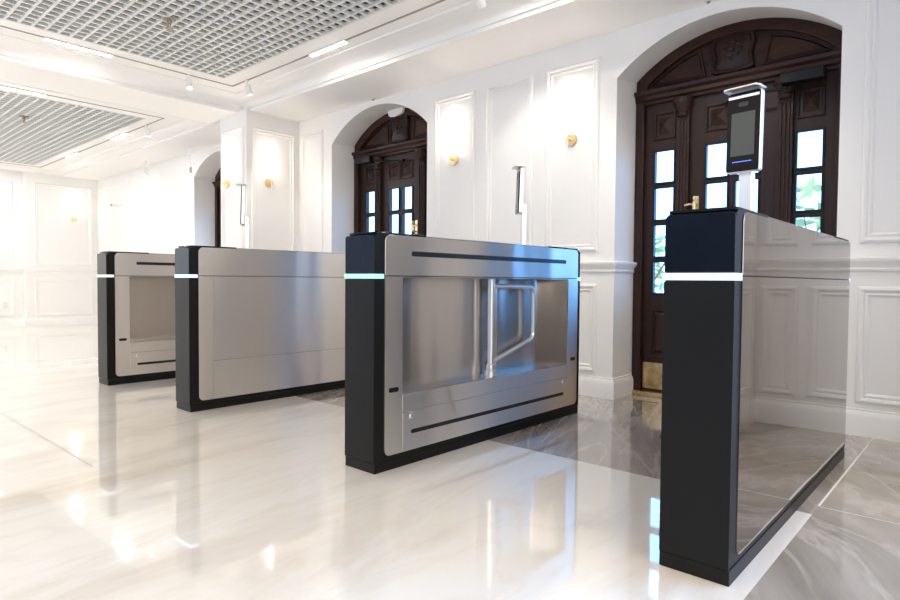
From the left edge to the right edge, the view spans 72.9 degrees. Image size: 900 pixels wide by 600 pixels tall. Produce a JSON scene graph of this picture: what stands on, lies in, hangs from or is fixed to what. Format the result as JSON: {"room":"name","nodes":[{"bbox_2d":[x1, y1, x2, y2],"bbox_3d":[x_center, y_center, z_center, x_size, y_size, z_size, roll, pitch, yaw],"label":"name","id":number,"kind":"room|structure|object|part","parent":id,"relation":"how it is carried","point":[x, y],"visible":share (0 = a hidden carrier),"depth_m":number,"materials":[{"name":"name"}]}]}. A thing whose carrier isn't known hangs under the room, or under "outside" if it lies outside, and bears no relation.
{"room":"lobby","nodes":[
{"label":"lobby","id":0,"kind":"room"},
{"bbox_2d":[0,169,22,317],"bbox_3d":[-8.957,-0.824,8.174,0.520,2.600,5.300,2,2,42],"label":"wall","id":1,"kind":"structure","parent":0,"point":[5,175],"depth_m":9.87,"materials":[{"name":"white paint"}]},
{"bbox_2d":[2,301,8,308],"bbox_3d":[-7.159,0.084,9.821,0.012,0.120,0.080,2,2,42],"label":"wall outlet","id":2,"kind":"object","parent":1,"relation":"attached to","point":[5,305],"visible":1,"depth_m":9.82,"materials":[{"name":"white plastic"}]},
{"bbox_2d":[0,180,13,263],"bbox_3d":[-7.460,-1.234,9.427,0.018,1.335,1.180,2,2,42],"label":"trim","id":3,"kind":"structure","parent":1,"relation":"attached to","point":[9,183],"depth_m":9.84,"materials":[{"name":"white paint"}]},
{"bbox_2d":[0,278,14,316],"bbox_3d":[-7.469,-0.033,9.465,0.018,0.618,1.180,2,2,42],"label":"trim","id":4,"kind":"structure","parent":1,"relation":"attached to","point":[11,280],"depth_m":9.87,"materials":[{"name":"white"}]},
{"bbox_2d":[21,172,97,317],"bbox_3d":[-6.553,-0.878,10.497,0.400,2.600,1.370,2,2,42],"label":"wall","id":5,"kind":"structure","parent":0,"point":[60,239],"depth_m":10.20,"materials":[{"name":"white paint"}]},
{"bbox_2d":[0,268,96,273],"bbox_3d":[-6.822,-0.386,7.312,3.834,0.077,6.450,2,2,42],"label":"trim","id":6,"kind":"structure","parent":5,"relation":"attached to","point":[20,271],"depth_m":10.07,"materials":[{"name":"white paint"}]},
{"bbox_2d":[0,316,97,327],"bbox_3d":[-6.833,0.447,7.342,3.822,0.145,6.450,2,2,42],"label":"baseboard","id":7,"kind":"structure","parent":5,"relation":"attached to","point":[76,320],"depth_m":10.10,"materials":[{"name":"white"}]},
{"bbox_2d":[33,182,92,265],"bbox_3d":[-6.485,-1.252,10.245,0.018,1.335,0.860,2,2,42],"label":"trim","id":8,"kind":"structure","parent":5,"relation":"attached to","point":[36,262],"depth_m":10.18,"materials":[{"name":"white paint"}]},
{"bbox_2d":[35,278,92,315],"bbox_3d":[-6.494,-0.052,10.283,0.018,0.618,0.860,2,2,42],"label":"trim","id":9,"kind":"structure","parent":5,"relation":"attached to","point":[37,280],"depth_m":10.25,"materials":[{"name":"white"}]},
{"bbox_2d":[71,193,76,221],"bbox_3d":[-6.365,-1.546,10.332,0.065,0.524,0.094,2,2,42],"label":"wall sconce","id":10,"kind":"object","parent":5,"relation":"attached to","point":[73,219],"visible":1,"depth_m":10.33,"materials":[{"name":"gold metal"}]},
{"bbox_2d":[0,81,210,175],"bbox_3d":[-5.566,-1.995,7.319,5.242,0.053,2.996,2,2,42],"label":"trim","id":11,"kind":"structure","parent":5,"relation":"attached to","point":[186,126],"depth_m":8.10,"materials":[{"name":"white paint"}]},
{"bbox_2d":[0,81,186,169],"bbox_3d":[-5.703,-2.035,7.457,5.660,0.024,3.020,2,2,42],"label":"ceiling","id":12,"kind":"structure","parent":0,"point":[53,128],"depth_m":7.02,"materials":[{"name":"white"}]},
{"bbox_2d":[0,85,45,96],"bbox_3d":[-4.023,-1.946,5.632,0.042,0.013,0.500,2,2,42],"label":"recessed light","id":13,"kind":"object","parent":12,"relation":"in","point":[1,86],"visible":1,"depth_m":5.67,"materials":[{"name":"white plastic"}]},
{"bbox_2d":[19,115,28,122],"bbox_3d":[-4.611,-1.955,6.600,0.090,0.064,0.090,2,2,42],"label":"sprinkler","id":14,"kind":"object","parent":12,"relation":"attached to","point":[22,116],"visible":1,"depth_m":6.59,"materials":[{"name":"brown metal"}]},
{"bbox_2d":[0,92,164,167],"bbox_3d":[-5.645,-2.018,7.207,4.538,0.008,2.543,2,2,42],"label":"trim","id":15,"kind":"structure","parent":12,"relation":"attached to","point":[36,92],"depth_m":6.84,"materials":[{"name":"grey paint"}]},
{"bbox_2d":[111,133,128,139],"bbox_3d":[-4.050,-2.004,7.474,0.450,0.013,0.042,2,2,42],"label":"recessed light","id":16,"kind":"object","parent":12,"relation":"in","point":[123,134],"visible":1,"depth_m":7.45,"materials":[{"name":"white"}]},
{"bbox_2d":[144,125,150,136],"bbox_3d":[-3.446,-1.924,6.952,0.054,0.132,0.076,2,2,42],"label":"spotlight","id":17,"kind":"object","parent":12,"relation":"attached to","point":[147,131],"visible":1,"depth_m":6.93,"materials":[{"name":"white"}]},
{"bbox_2d":[0,0,470,92],"bbox_3d":[-1.282,-2.140,2.687,6.020,0.416,4.220,2,2,42],"label":"ceiling","id":18,"kind":"structure","parent":0,"point":[408,6],"depth_m":4.84,"materials":[{"name":"white paint"}]},
{"bbox_2d":[43,37,112,56],"bbox_3d":[-2.942,-2.003,4.836,0.042,0.013,0.480,2,2,42],"label":"recessed light","id":19,"kind":"object","parent":18,"relation":"in","point":[44,38],"visible":1,"depth_m":4.82,"materials":[{"name":"white plastic"}]},
{"bbox_2d":[185,74,192,89],"bbox_3d":[-2.345,-1.959,5.484,0.076,0.132,0.054,2,2,42],"label":"spotlight","id":20,"kind":"object","parent":18,"relation":"attached to","point":[188,80],"visible":1,"depth_m":5.47,"materials":[{"name":"white"}]},
{"bbox_2d":[0,0,405,77],"bbox_3d":[-1.362,-1.937,2.606,5.019,0.022,3.504,2,2,42],"label":"grid","id":21,"kind":"object","parent":18,"relation":"attached to","point":[104,38],"visible":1,"depth_m":4.40,"materials":[{"name":"white metal"}]},
{"bbox_2d":[162,17,175,29],"bbox_3d":[-1.986,-1.953,4.315,0.090,0.064,0.090,2,2,42],"label":"sprinkler","id":22,"kind":"object","parent":21,"relation":"attached to","point":[169,20],"visible":1,"depth_m":4.30,"materials":[{"name":"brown metal"}]},
{"bbox_2d":[0,0,445,86],"bbox_3d":[-1.357,-1.931,2.615,5.343,0.008,3.823,2,2,42],"label":"trim","id":23,"kind":"structure","parent":18,"relation":"attached to","point":[440,1],"depth_m":4.65,"materials":[{"name":"grey paint"}]},
{"bbox_2d":[244,80,252,94],"bbox_3d":[-1.864,-1.960,5.644,0.054,0.132,0.078,2,2,42],"label":"spotlight","id":24,"kind":"object","parent":18,"relation":"attached to","point":[248,89],"visible":1,"depth_m":5.62,"materials":[{"name":"white metal"}]},
{"bbox_2d":[309,40,347,56],"bbox_3d":[-0.965,-1.987,4.817,0.450,0.013,0.042,2,2,42],"label":"recessed light","id":25,"kind":"object","parent":18,"relation":"in","point":[342,42],"visible":1,"depth_m":4.80,"materials":[{"name":"white plastic"}]},
{"bbox_2d":[476,0,486,8],"bbox_3d":[0.192,-1.889,3.818,0.054,0.127,0.091,2,2,42],"label":"spotlight","id":26,"kind":"object","parent":18,"relation":"attached to","point":[481,3],"visible":1,"depth_m":3.81,"materials":[{"name":"white metal"}]},
{"bbox_2d":[220,108,298,250],"bbox_3d":[-2.037,-0.679,6.562,0.526,2.520,0.630,2,2,42],"label":"column","id":27,"kind":"structure","parent":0,"point":[272,207],"depth_m":6.33,"materials":[{"name":"white paint"}]},
{"bbox_2d":[221,141,229,190],"bbox_3d":[-2.355,-1.395,6.363,0.094,0.524,0.065,2,2,42],"label":"wall sconce","id":28,"kind":"object","parent":27,"relation":"attached to","point":[226,182],"visible":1,"depth_m":6.36,"materials":[{"name":"gold metal"}]},
{"bbox_2d":[221,126,243,247],"bbox_3d":[-2.252,-1.096,6.310,0.440,1.335,0.018,2,2,42],"label":"trim","id":29,"kind":"structure","parent":27,"relation":"attached to","point":[239,129],"depth_m":6.32,"materials":[{"name":"white paint"}]},
{"bbox_2d":[265,140,272,190],"bbox_3d":[-1.855,-1.389,6.294,0.065,0.524,0.094,2,2,42],"label":"wall sconce","id":30,"kind":"object","parent":27,"relation":"attached to","point":[268,182],"visible":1,"depth_m":6.29,"materials":[{"name":"gold metal"}]},
{"bbox_3d":[-1.837,-1.429,6.277,0.006,0.410,0.006,2,2,42],"label":"rod","id":31,"kind":"part","parent":30,"relation":"part of","materials":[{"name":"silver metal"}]},
{"bbox_2d":[251,126,294,250],"bbox_3d":[-1.838,-1.094,6.360,0.018,1.335,0.510,2,2,42],"label":"trim","id":32,"kind":"structure","parent":27,"relation":"attached to","point":[254,130],"depth_m":6.30,"materials":[{"name":"white"}]},
{"bbox_2d":[0,0,574,112],"bbox_3d":[-1.292,-1.861,2.687,5.992,0.143,4.196,2,2,42],"label":"trim","id":33,"kind":"structure","parent":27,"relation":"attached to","point":[464,20],"depth_m":4.95,"materials":[{"name":"white paint"}]},
{"bbox_2d":[0,0,719,179],"bbox_3d":[-3.071,-2.027,4.930,12.950,0.300,5.170,2,2,42],"label":"ceiling","id":34,"kind":"structure","parent":0,"point":[577,20],"depth_m":5.12,"materials":[{"name":"white paint"}]},
{"bbox_2d":[144,161,147,175],"bbox_3d":[-4.406,-1.903,8.836,0.054,0.207,0.054,2,2,42],"label":"spotlight","id":35,"kind":"object","parent":34,"relation":"hanging from","point":[145,171],"visible":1,"depth_m":8.82,"materials":[{"name":"white"}]},
{"bbox_2d":[188,147,191,173],"bbox_3d":[-3.362,-1.799,7.876,0.054,0.337,0.054,2,2,42],"label":"spotlight","id":36,"kind":"object","parent":34,"relation":"hanging from","point":[189,167],"visible":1,"depth_m":7.87,"materials":[{"name":"white metal"}]},
{"bbox_2d":[0,324,899,599],"bbox_3d":[-4.011,0.700,2.302,24.000,0.001,11.100,2,2,42],"label":"floor","id":37,"kind":"structure","parent":0,"point":[121,491],"depth_m":2.14,"materials":[{"name":"beige stone"}]},
{"bbox_2d":[97,251,175,385],"bbox_3d":[-2.069,0.121,5.213,0.200,1.004,1.660,2,2,42],"label":"gate","id":38,"kind":"object","parent":37,"relation":"on","point":[136,290],"visible":0.41,"depth_m":4.72,"materials":[{"name":"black metal"}]},
{"bbox_3d":[-2.619,-0.273,4.587,0.186,0.158,0.004,2,2,42],"label":"glass","id":39,"kind":"part","parent":38,"relation":"part of","materials":[{"name":"black"}]},
{"bbox_3d":[-2.623,0.213,4.603,0.188,0.762,0.004,2,2,42],"label":"panel","id":40,"kind":"part","parent":38,"relation":"part of","materials":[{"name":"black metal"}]},
{"bbox_3d":[-2.510,-0.363,4.705,0.184,0.010,0.298,2,2,42],"label":"lid","id":41,"kind":"part","parent":38,"relation":"part of","materials":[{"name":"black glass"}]},
{"bbox_3d":[-1.988,-0.284,5.151,0.004,0.170,1.566,2,2,42],"label":"panel","id":42,"kind":"part","parent":38,"relation":"part of","materials":[{"name":"silver metal"}]},
{"bbox_3d":[-1.992,0.184,5.165,0.004,0.758,1.566,2,2,42],"label":"panel","id":43,"kind":"part","parent":38,"relation":"part of","materials":[{"name":"silver metal"}]},
{"bbox_2d":[129,277,174,341],"bbox_3d":[-2.030,0.060,5.192,0.097,0.501,1.353,2,2,42],"label":"panel","id":44,"kind":"object","parent":38,"relation":"on","point":[151,299],"depth_m":4.87,"materials":[{"name":"silver metal"}]},
{"bbox_3d":[-1.996,0.352,5.168,0.004,0.076,1.353,2,2,42],"label":"sill","id":45,"kind":"part","parent":38,"relation":"part of","materials":[{"name":"silver metal"}]},
{"bbox_2d":[174,245,345,411],"bbox_3d":[-1.077,0.157,4.324,0.194,1.004,1.660,2,2,42],"label":"gate","id":46,"kind":"object","parent":37,"relation":"on","point":[252,325],"visible":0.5,"depth_m":3.97,"materials":[{"name":"silver metal"}]},
{"bbox_3d":[-1.625,-0.237,3.697,0.186,0.158,0.004,2,2,42],"label":"glass","id":47,"kind":"part","parent":46,"relation":"part of","materials":[{"name":"black"}]},
{"bbox_3d":[-1.628,0.249,3.712,0.188,0.762,0.004,2,2,42],"label":"panel","id":48,"kind":"part","parent":46,"relation":"part of","materials":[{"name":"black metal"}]},
{"bbox_3d":[-1.490,0.234,3.726,0.004,0.758,0.091,2,2,42],"label":"stile panel","id":49,"kind":"part","parent":46,"relation":"part of","materials":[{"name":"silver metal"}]},
{"bbox_3d":[-1.516,-0.328,3.815,0.184,0.010,0.298,2,2,42],"label":"lid","id":50,"kind":"part","parent":46,"relation":"part of","materials":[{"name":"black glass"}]},
{"bbox_2d":[236,183,252,248],"bbox_3d":[-1.350,-0.545,4.004,0.102,0.422,0.116,0,2,-17],"label":"terminal","id":51,"kind":"object","parent":46,"relation":"on","point":[244,220],"visible":0.84,"depth_m":3.95,"materials":[{"name":"white metal"}]},
{"bbox_3d":[-0.994,-0.248,4.260,0.004,0.170,1.566,2,2,42],"label":"panel","id":52,"kind":"part","parent":46,"relation":"part of","materials":[{"name":"silver metal"}]},
{"bbox_3d":[-1.003,0.101,4.264,0.004,0.520,1.362,2,2,42],"label":"panel","id":53,"kind":"part","parent":46,"relation":"part of","materials":[{"name":"silver metal"}]},
{"bbox_3d":[-1.006,0.481,4.276,0.004,0.236,1.362,2,2,42],"label":"panel","id":54,"kind":"part","parent":46,"relation":"part of","materials":[{"name":"silver metal"}]},
{"bbox_2d":[344,231,580,474],"bbox_3d":[0.172,0.203,3.177,0.200,1.004,1.660,2,2,42],"label":"gate","id":55,"kind":"object","parent":37,"relation":"on","point":[451,344],"visible":1,"depth_m":2.92,"materials":[{"name":"silver metal"}]},
{"bbox_3d":[-0.382,0.294,2.567,0.188,0.762,0.004,2,2,42],"label":"panel","id":56,"kind":"part","parent":55,"relation":"part of","materials":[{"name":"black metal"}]},
{"bbox_3d":[-0.378,-0.191,2.551,0.186,0.158,0.004,2,2,42],"label":"glass","id":57,"kind":"part","parent":55,"relation":"part of","materials":[{"name":"black glass"}]},
{"bbox_3d":[-0.269,-0.282,2.670,0.184,0.010,0.298,2,2,42],"label":"lid","id":58,"kind":"part","parent":55,"relation":"part of","materials":[{"name":"black glass"}]},
{"bbox_3d":[0.249,0.266,3.129,0.004,0.758,1.566,2,2,42],"label":"panel","id":59,"kind":"part","parent":55,"relation":"part of","materials":[{"name":"silver metal"}]},
{"bbox_3d":[0.253,-0.202,3.115,0.004,0.170,1.566,2,2,42],"label":"panel","id":60,"kind":"part","parent":55,"relation":"part of","materials":[{"name":"silver metal"}]},
{"bbox_3d":[0.246,0.433,3.133,0.004,0.076,1.353,2,2,42],"label":"sill","id":61,"kind":"part","parent":55,"relation":"part of","materials":[{"name":"silver metal"}]},
{"bbox_3d":[0.214,0.145,3.166,0.062,0.507,0.062,2,2,42],"label":"barrier post","id":62,"kind":"part","parent":55,"relation":"part of","materials":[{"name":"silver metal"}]},
{"bbox_2d":[511,165,526,244],"bbox_3d":[0.401,-0.527,3.446,0.102,0.447,0.116,0,2,-2],"label":"terminal","id":63,"kind":"object","parent":55,"relation":"on","point":[521,208],"visible":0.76,"depth_m":3.43,"materials":[{"name":"white plastic"}]},
{"bbox_3d":[0.601,-0.306,3.641,0.184,0.010,0.330,2,2,42],"label":"lid","id":64,"kind":"part","parent":55,"relation":"part of","materials":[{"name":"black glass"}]},
{"bbox_3d":[0.720,0.264,3.796,0.188,0.762,0.004,2,2,42],"label":"panel","id":65,"kind":"part","parent":55,"relation":"part of","materials":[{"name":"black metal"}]},
{"bbox_2d":[659,206,849,586],"bbox_3d":[1.218,0.239,2.269,0.194,1.004,1.658,2,2,42],"label":"gate","id":66,"kind":"object","parent":37,"relation":"on","point":[756,308],"visible":1,"depth_m":1.70,"materials":[{"name":"black metal"}]},
{"bbox_3d":[0.667,0.331,1.657,0.188,0.762,0.004,2,2,42],"label":"panel","id":67,"kind":"part","parent":66,"relation":"part of","materials":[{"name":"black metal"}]},
{"bbox_3d":[0.671,-0.154,1.642,0.186,0.158,0.004,2,2,42],"label":"glass","id":68,"kind":"part","parent":66,"relation":"part of","materials":[{"name":"black glass"}]},
{"bbox_3d":[0.780,-0.245,1.760,0.184,0.010,0.298,2,2,42],"label":"lid","id":69,"kind":"part","parent":66,"relation":"part of","materials":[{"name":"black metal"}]},
{"bbox_3d":[0.806,0.316,1.671,0.004,0.758,0.092,2,2,42],"label":"stile panel","id":70,"kind":"part","parent":66,"relation":"part of","materials":[{"name":"silver metal"}]},
{"bbox_2d":[724,83,766,210],"bbox_3d":[0.948,-0.463,1.958,0.102,0.422,0.116,-1,2,-40],"label":"terminal","id":71,"kind":"object","parent":66,"relation":"on","point":[745,122],"visible":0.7,"depth_m":1.94,"materials":[{"name":"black plastic"}]},
{"bbox_3d":[1.308,-0.166,2.213,0.004,0.170,1.587,2,2,42],"label":"panel","id":72,"kind":"part","parent":66,"relation":"part of","materials":[{"name":"silver metal"}]},
{"bbox_3d":[1.292,0.303,2.213,0.004,0.758,1.363,2,2,42],"label":"panel","id":73,"kind":"part","parent":66,"relation":"part of","materials":[{"name":"clear glass"}]},
{"bbox_3d":[1.791,0.289,2.770,0.004,0.758,0.131,2,2,42],"label":"stile panel","id":74,"kind":"part","parent":66,"relation":"part of","materials":[{"name":"silver metal"}]},
{"bbox_2d":[97,0,899,412],"bbox_3d":[-1.643,-1.042,6.872,11.740,3.230,0.390,2,2,42],"label":"wall","id":75,"kind":"structure","parent":0,"point":[627,54],"depth_m":4.34,"materials":[{"name":"white paint"}]},
{"bbox_2d":[99,181,130,252],"bbox_3d":[-5.574,-1.241,10.115,1.350,1.335,0.018,2,2,42],"label":"trim","id":76,"kind":"structure","parent":75,"relation":"attached to","point":[126,182],"depth_m":10.07,"materials":[{"name":"white paint"}]},
{"bbox_2d":[110,203,120,207],"bbox_3d":[-5.411,-1.530,9.873,0.060,0.059,0.151,2,2,42],"label":"camera","id":77,"kind":"object","parent":75,"relation":"attached to","point":[112,204],"visible":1,"depth_m":9.84,"materials":[{"name":"white plastic"}]},
{"bbox_2d":[212,168,220,246],"bbox_3d":[-2.784,-0.703,8.011,1.320,2.464,0.229,2,2,42],"label":"door","id":78,"kind":"structure","parent":75,"relation":"in","point":[217,184],"depth_m":8.40,"materials":[{"name":"brown wood"}]},
{"bbox_2d":[302,130,322,251],"bbox_3d":[-1.455,-1.093,6.428,0.370,1.335,0.018,2,2,42],"label":"trim","id":79,"kind":"structure","parent":75,"relation":"attached to","point":[318,133],"depth_m":6.38,"materials":[{"name":"white paint"}]},
{"bbox_2d":[351,108,426,235],"bbox_3d":[-0.523,-0.634,5.987,1.370,2.489,0.229,2,2,42],"label":"door","id":80,"kind":"structure","parent":75,"relation":"in","point":[391,154],"depth_m":6.07,"materials":[{"name":"brown wood"}]},
{"bbox_3d":[-0.644,-1.362,6.004,0.412,0.039,0.129,1,2,23],"label":"closer arm","id":81,"kind":"part","parent":80,"relation":"part of","materials":[{"name":"black metal"}]},
{"bbox_3d":[-0.324,-0.704,5.839,0.081,0.130,0.059,2,2,42],"label":"handle","id":82,"kind":"part","parent":80,"relation":"part of","materials":[{"name":"gold metal"}]},
{"bbox_2d":[388,107,404,116],"bbox_3d":[-0.530,-1.862,5.960,0.277,0.135,0.028,2,2,42],"label":"trim","id":83,"kind":"structure","parent":75,"relation":"attached to","point":[399,111],"depth_m":5.94,"materials":[{"name":"white paint"}]},
{"bbox_2d":[449,106,458,168],"bbox_3d":[0.016,-1.346,5.072,0.094,0.524,0.065,2,2,42],"label":"wall sconce","id":84,"kind":"object","parent":75,"relation":"attached to","point":[453,159],"visible":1,"depth_m":5.07,"materials":[{"name":"gold metal"}]},
{"bbox_2d":[434,90,475,239],"bbox_3d":[0.031,-1.040,5.098,0.450,1.335,0.018,2,2,42],"label":"trim","id":85,"kind":"structure","parent":75,"relation":"attached to","point":[471,94],"depth_m":5.03,"materials":[{"name":"white paint"}]},
{"bbox_2d":[485,75,533,244],"bbox_3d":[0.450,-1.025,4.723,0.445,1.335,0.018,2,2,42],"label":"trim","id":86,"kind":"structure","parent":75,"relation":"attached to","point":[529,80],"depth_m":4.66,"materials":[{"name":"white"}]},
{"bbox_2d":[565,76,576,150],"bbox_3d":[0.848,-1.316,4.327,0.094,0.524,0.065,2,2,42],"label":"wall sconce","id":87,"kind":"object","parent":75,"relation":"attached to","point":[571,139],"visible":1,"depth_m":4.32,"materials":[{"name":"gold metal"}]},
{"bbox_3d":[0.833,-1.357,4.308,0.006,0.410,0.006,2,2,42],"label":"rod","id":88,"kind":"part","parent":87,"relation":"part of","materials":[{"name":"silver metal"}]},
{"bbox_2d":[544,57,600,251],"bbox_3d":[0.863,-1.010,4.353,0.435,1.335,0.018,2,2,42],"label":"trim","id":89,"kind":"structure","parent":75,"relation":"attached to","point":[595,63],"depth_m":4.29,"materials":[{"name":"white paint"}]},
{"bbox_2d":[579,284,596,371],"bbox_3d":[0.854,0.191,4.390,0.435,0.618,0.018,2,2,42],"label":"trim","id":90,"kind":"structure","parent":75,"relation":"attached to","point":[592,288],"depth_m":4.26,"materials":[{"name":"white"}]},
{"bbox_2d":[578,374,632,399],"bbox_3d":[0.535,0.582,4.871,1.824,0.145,0.302,2,2,42],"label":"baseboard","id":91,"kind":"structure","parent":75,"relation":"attached to","point":[591,386],"depth_m":4.25,"materials":[{"name":"white"}]},
{"bbox_2d":[580,261,636,272],"bbox_3d":[0.538,-0.252,4.840,1.848,0.077,0.314,2,2,42],"label":"trim","id":92,"kind":"structure","parent":75,"relation":"attached to","point":[593,266],"depth_m":4.22,"materials":[{"name":"white paint"}]},
{"bbox_2d":[632,17,841,397],"bbox_3d":[1.787,-0.544,3.918,1.315,2.474,0.229,2,2,42],"label":"door","id":93,"kind":"structure","parent":75,"relation":"in","point":[681,101],"depth_m":3.96,"materials":[{"name":"brown wood"}]},
{"bbox_3d":[1.462,0.537,4.299,0.216,0.185,0.008,2,2,42],"label":"kick plate","id":94,"kind":"part","parent":93,"relation":"part of","materials":[{"name":"gold metal"}]},
{"bbox_3d":[1.622,-0.634,4.098,0.081,0.130,0.059,2,2,42],"label":"handle","id":95,"kind":"part","parent":93,"relation":"part of","materials":[{"name":"gold metal"}]},
{"bbox_3d":[1.847,-1.272,3.774,0.129,0.039,0.412,-1,2,-29],"label":"closer arm","id":96,"kind":"part","parent":93,"relation":"part of","materials":[{"name":"black"}]},
{"bbox_2d":[845,407,899,441],"bbox_3d":[2.408,0.662,2.778,1.259,0.145,0.922,2,2,42],"label":"baseboard","id":97,"kind":"structure","parent":75,"relation":"attached to","point":[883,425],"depth_m":3.18,"materials":[{"name":"white"}]},
{"bbox_2d":[855,286,899,407],"bbox_3d":[2.265,0.241,3.127,0.305,0.618,0.018,2,2,42],"label":"trim","id":98,"kind":"structure","parent":75,"relation":"attached to","point":[865,294],"depth_m":3.20,"materials":[{"name":"white paint"}]},
{"bbox_2d":[860,0,899,243],"bbox_3d":[2.275,-0.960,3.089,0.305,1.335,0.018,2,2,42],"label":"trim","id":99,"kind":"structure","parent":75,"relation":"attached to","point":[867,236],"depth_m":3.17,"materials":[{"name":"white paint"}]},
{"bbox_2d":[655,233,664,292],"bbox_3d":[2.654,-0.166,8.597,1.480,1.547,1.514,1,2,26],"label":"shrub","id":100,"kind":"object","parent":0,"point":[658,275],"visible":0.06,"depth_m":8.53,"materials":[{"name":"green plant"}]},
{"bbox_3d":[2.590,-0.513,2.420,0.530,2.520,0.630,2,2,42],"label":"wall","id":101,"kind":"structure","parent":0,"visible":0},
{"bbox_2d":[850,256,899,271],"bbox_3d":[2.411,-0.171,2.748,1.283,0.077,0.934,2,2,42],"label":"trim","id":102,"kind":"structure","parent":101,"relation":"attached to","point":[886,263],"depth_m":3.16,"materials":[{"name":"white"}]},
{"label":"outside","id":103,"kind":"structure","parent":0,"visible":0},
{"label":"floor","id":104,"kind":"structure","parent":103,"visible":0},
{"bbox_2d":[796,176,820,230],"bbox_3d":[4.214,-0.358,6.802,1.586,2.066,1.534,2,2,42],"label":"shrub","id":105,"kind":"object","parent":104,"relation":"on","point":[810,186],"visible":0.1,"depth_m":6.68,"materials":[{"name":"green plant"}]}
]}

